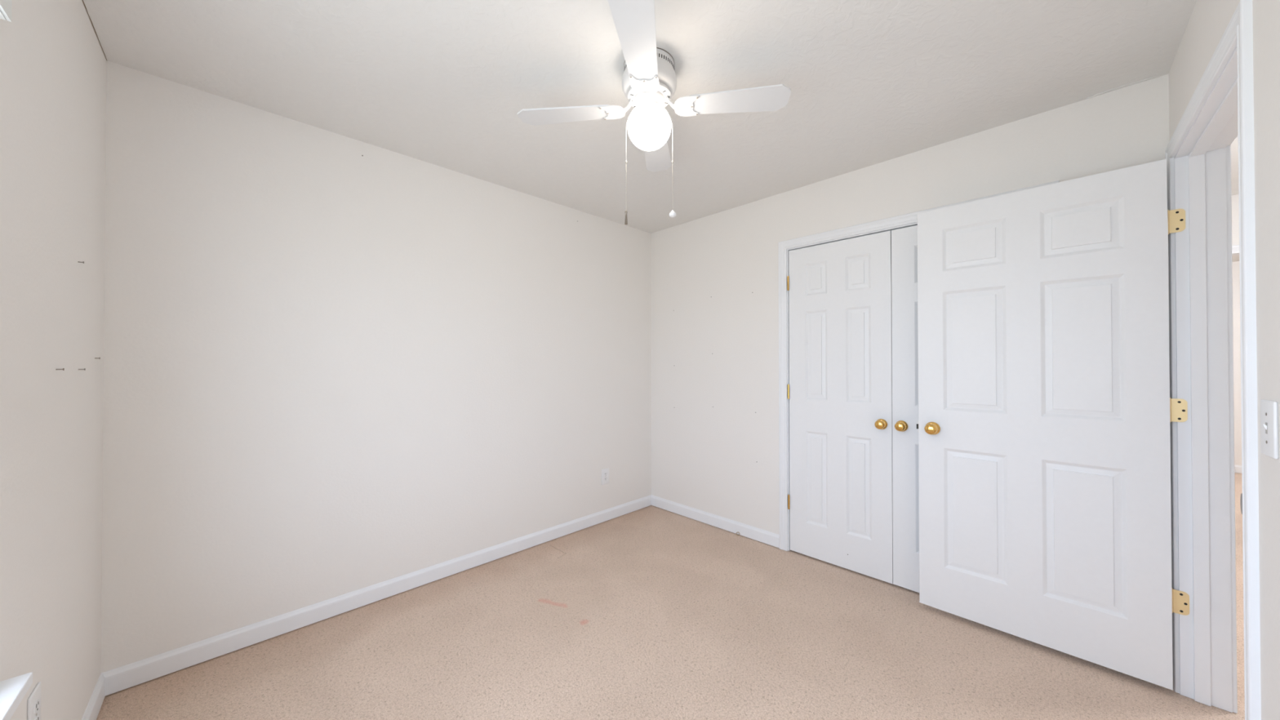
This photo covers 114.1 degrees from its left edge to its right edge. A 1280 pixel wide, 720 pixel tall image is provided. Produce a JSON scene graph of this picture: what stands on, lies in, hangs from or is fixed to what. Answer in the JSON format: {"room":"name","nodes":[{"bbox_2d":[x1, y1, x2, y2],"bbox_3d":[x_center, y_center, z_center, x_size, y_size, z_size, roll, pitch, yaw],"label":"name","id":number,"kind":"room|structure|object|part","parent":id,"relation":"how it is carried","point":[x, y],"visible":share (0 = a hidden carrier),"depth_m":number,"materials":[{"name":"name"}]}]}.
{"room":"empty bedroom","nodes":[
{"label":"empty bedroom","id":0,"kind":"room"},
{"bbox_2d":[0,0,106,719],"bbox_3d":[-1.078,0.057,0.518,0.117,2.440,2.895,0,-1,-45],"label":"wall","id":1,"kind":"structure","parent":0,"point":[53,60],"depth_m":1.12,"materials":[{"name":"paint"}]},
{"bbox_2d":[0,0,11,22],"bbox_3d":[-0.694,-0.742,0.235,0.020,0.092,1.712,0,-1,-45],"label":"window blind","id":2,"kind":"object","parent":1,"relation":"attached to","point":[5,5],"visible":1,"depth_m":0.83,"materials":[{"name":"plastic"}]},
{"bbox_3d":[-0.696,-0.703,0.233,0.015,0.013,1.704,0,-1,-45],"label":"rail","id":3,"kind":"part","parent":2,"relation":"part of","materials":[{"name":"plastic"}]},
{"bbox_2d":[0,672,32,719],"bbox_3d":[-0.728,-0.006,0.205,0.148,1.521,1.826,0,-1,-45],"label":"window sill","id":4,"kind":"structure","parent":1,"relation":"in","point":[12,691],"depth_m":0.84,"materials":[{"name":"paint"}]},
{"bbox_2d":[26,681,40,719],"bbox_3d":[-1.501,0.881,1.028,0.008,0.124,0.079,0,-1,-45],"label":"power outlet","id":5,"kind":"object","parent":1,"relation":"attached to","point":[33,704],"visible":1,"depth_m":1.02,"materials":[{"name":"plastic"}]},
{"bbox_2d":[34,699,39,714],"bbox_3d":[-1.500,0.861,1.030,0.003,0.029,0.033,0,-1,-45],"label":"socket","id":6,"kind":"object","parent":5,"relation":"attached to","point":[36,701],"depth_m":1.03,"materials":[{"name":"plastic"}]},
{"bbox_2d":[81,673,105,719],"bbox_3d":[-1.032,1.228,0.555,0.012,0.087,2.895,0,-1,-45],"label":"baseboard","id":7,"kind":"structure","parent":1,"relation":"attached to","point":[95,704],"depth_m":1.49,"materials":[{"name":"paint"}]},
{"bbox_2d":[101,60,651,672],"bbox_3d":[-0.795,0.074,2.920,3.904,2.440,0.121,0,-1,-45],"label":"wall","id":8,"kind":"structure","parent":0,"point":[335,365],"depth_m":2.06,"materials":[{"name":"paint"}]},
{"bbox_2d":[101,494,651,695],"bbox_3d":[-0.972,1.244,2.642,3.034,0.087,0.012,0,-1,-45],"label":"baseboard","id":9,"kind":"structure","parent":8,"relation":"attached to","point":[117,679],"depth_m":2.05,"materials":[{"name":"paint"}]},
{"bbox_2d":[601,467,608,484],"bbox_3d":[-0.278,0.937,3.336,0.079,0.124,0.008,0,-1,-45],"label":"power outlet","id":10,"kind":"object","parent":8,"relation":"attached to","point":[605,473],"visible":1,"depth_m":3.33,"materials":[{"name":"plastic"}]},
{"bbox_2d":[82,0,1239,262],"bbox_3d":[2.830,-1.177,2.777,8.844,0.064,5.440,0,-1,-45],"label":"ceiling","id":11,"kind":"structure","parent":0,"point":[443,83],"depth_m":1.66,"materials":[{"name":"white paint"}]},
{"bbox_2d":[517,0,791,224],"bbox_3d":[0.037,-0.843,1.627,0.798,0.625,0.798,0,-1,-38],"label":"ceiling fan","id":12,"kind":"object","parent":11,"relation":"hanging from","point":[649,78],"visible":1,"depth_m":1.57,"materials":[{"name":"metal"}]},
{"bbox_3d":[-0.301,-0.988,1.670,0.380,0.020,0.131,0,0,7],"label":"fan blade","id":13,"kind":"part","parent":12,"relation":"part of","materials":[{"name":"white wood"}]},
{"bbox_3d":[-0.054,-0.558,1.624,0.011,0.055,0.011,0,-1,-36],"label":"chain pull","id":14,"kind":"part","parent":12,"relation":"part of","materials":[{"name":"grey metal"}]},
{"bbox_3d":[-0.053,-1.001,1.639,0.040,0.051,0.034,0,0,8],"label":"iron arm","id":15,"kind":"part","parent":12,"relation":"part of","materials":[{"name":"metal"}]},
{"bbox_3d":[-0.006,-0.991,1.290,0.131,0.020,0.380,0,0,7],"label":"fan blade","id":16,"kind":"part","parent":12,"relation":"part of","materials":[{"name":"white wood"}]},
{"bbox_3d":[0.037,-0.910,1.627,0.171,0.159,0.171,0,-1,-45],"label":"glass globe","id":17,"kind":"part","parent":12,"relation":"part of","materials":[{"name":"white glass"}]},
{"bbox_3d":[0.079,-0.986,1.965,0.131,0.020,0.380,0,0,7],"label":"fan blade","id":18,"kind":"part","parent":12,"relation":"part of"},
{"bbox_3d":[0.126,-1.002,1.616,0.040,0.051,0.034,0,0,8],"label":"iron arm","id":19,"kind":"part","parent":12,"relation":"part of","materials":[{"name":"metal"}]},
{"bbox_3d":[0.128,-0.574,1.625,0.028,0.028,0.028,0,-1,-45],"label":"chain pull","id":20,"kind":"part","parent":12,"relation":"part of","materials":[{"name":"plastic"}]},
{"bbox_3d":[0.374,-0.989,1.585,0.380,0.020,0.131,0,0,7],"label":"fan blade","id":21,"kind":"part","parent":12,"relation":"part of","materials":[{"name":"white wood"}]},
{"bbox_2d":[96,472,1244,719],"bbox_3d":[2.832,1.321,2.758,8.844,0.060,5.440,0,-1,-45],"label":"floor","id":22,"kind":"structure","parent":0,"point":[651,612],"depth_m":1.80,"materials":[{"name":"carpet"}]},
{"bbox_2d":[651,73,1168,534],"bbox_3d":[1.160,0.072,2.735,0.118,2.440,2.895,0,-1,-45],"label":"wall","id":23,"kind":"structure","parent":0,"point":[715,277],"depth_m":2.97,"materials":[{"name":"paint"}]},
{"bbox_2d":[651,494,779,547],"bbox_3d":[0.527,1.248,3.276,0.012,0.087,1.222,0,-1,-45],"label":"baseboard","id":24,"kind":"structure","parent":23,"relation":"attached to","point":[770,538],"depth_m":3.18,"materials":[{"name":"paint"}]},
{"bbox_2d":[786,230,893,583],"bbox_3d":[1.216,0.267,2.584,0.088,2.022,0.619,0,-1,-45],"label":"door","id":25,"kind":"structure","parent":23,"relation":"in","point":[840,503],"depth_m":2.56,"materials":[{"name":"paint"}]},
{"bbox_3d":[1.380,0.372,2.384,0.042,0.052,0.052,0,-1,-45],"label":"knob","id":26,"kind":"part","parent":25,"relation":"part of","materials":[{"name":"gold metal"}]},
{"bbox_2d":[891,225,919,592],"bbox_3d":[1.651,0.264,2.144,0.088,2.022,0.619,0,-1,-45],"label":"door","id":27,"kind":"structure","parent":23,"relation":"in","point":[904,330],"depth_m":2.32,"materials":[{"name":"paint"}]},
{"bbox_3d":[1.452,0.371,2.312,0.042,0.052,0.052,0,-1,-45],"label":"knob","id":28,"kind":"part","parent":27,"relation":"part of","materials":[{"name":"gold metal"}]},
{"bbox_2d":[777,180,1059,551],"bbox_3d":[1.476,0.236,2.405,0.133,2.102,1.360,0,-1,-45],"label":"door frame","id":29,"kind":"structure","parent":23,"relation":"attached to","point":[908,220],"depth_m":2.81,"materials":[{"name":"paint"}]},
{"bbox_2d":[1168,0,1279,719],"bbox_3d":[2.375,0.057,0.877,5.534,2.440,1.455,0,-1,-45],"label":"wall","id":30,"kind":"structure","parent":0,"point":[1209,20],"depth_m":0.91,"materials":[{"name":"paint"}]},
{"bbox_2d":[916,158,1189,690],"bbox_3d":[1.762,0.242,1.871,0.155,2.030,0.871,0,-1,-45],"label":"door","id":31,"kind":"structure","parent":30,"relation":"in","point":[1046,409],"depth_m":1.80,"materials":[{"name":"paint"}]},
{"bbox_3d":[1.469,0.348,2.091,0.050,0.055,0.055,0,-1,-45],"label":"knob","id":32,"kind":"part","parent":31,"relation":"part of","materials":[{"name":"gold metal"}]},
{"bbox_2d":[1164,0,1261,719],"bbox_3d":[1.805,0.217,1.253,0.980,2.122,0.149,0,-1,-45],"label":"door frame","id":33,"kind":"structure","parent":30,"relation":"attached to","point":[1220,108],"depth_m":1.53,"materials":[{"name":"paint"}]},
{"bbox_3d":[1.852,0.216,1.206,0.980,2.122,0.016,0,-1,-45],"label":"casing","id":34,"kind":"part","parent":33,"relation":"part of","materials":[{"name":"paint"}]},
{"bbox_3d":[1.468,0.346,0.988,0.012,0.058,0.042,0,-1,-45],"label":"strike plate","id":35,"kind":"part","parent":33,"relation":"part of","materials":[{"name":"grey metal"}]},
{"bbox_2d":[1231,244,1239,255],"bbox_3d":[4.242,0.246,2.833,0.126,2.085,0.884,0,-1,-45],"label":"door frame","id":36,"kind":"structure","parent":30,"relation":"attached to","point":[1235,248],"depth_m":2.87,"materials":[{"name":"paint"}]},
{"bbox_2d":[1260,399,1278,458],"bbox_3d":[1.349,0.147,0.891,0.082,0.120,0.010,0,-1,-45],"label":"light switch","id":37,"kind":"object","parent":30,"relation":"attached to","point":[1268,409],"visible":1,"depth_m":0.88,"materials":[{"name":"plastic"}]},
{"bbox_2d":[1232,261,1241,473],"bbox_3d":[5.666,0.076,3.745,3.400,2.440,2.800,0,-1,-45],"label":"wall","id":38,"kind":"structure","parent":0,"point":[1236,271],"depth_m":4.78,"materials":[{"name":"paint"}]},
{"bbox_2d":[1234,464,1241,473],"bbox_3d":[6.799,1.256,4.858,0.012,0.087,2.600,0,-1,-45],"label":"baseboard","id":39,"kind":"structure","parent":38,"relation":"attached to","point":[1237,468],"depth_m":4.77,"materials":[{"name":"paint"}]}
]}

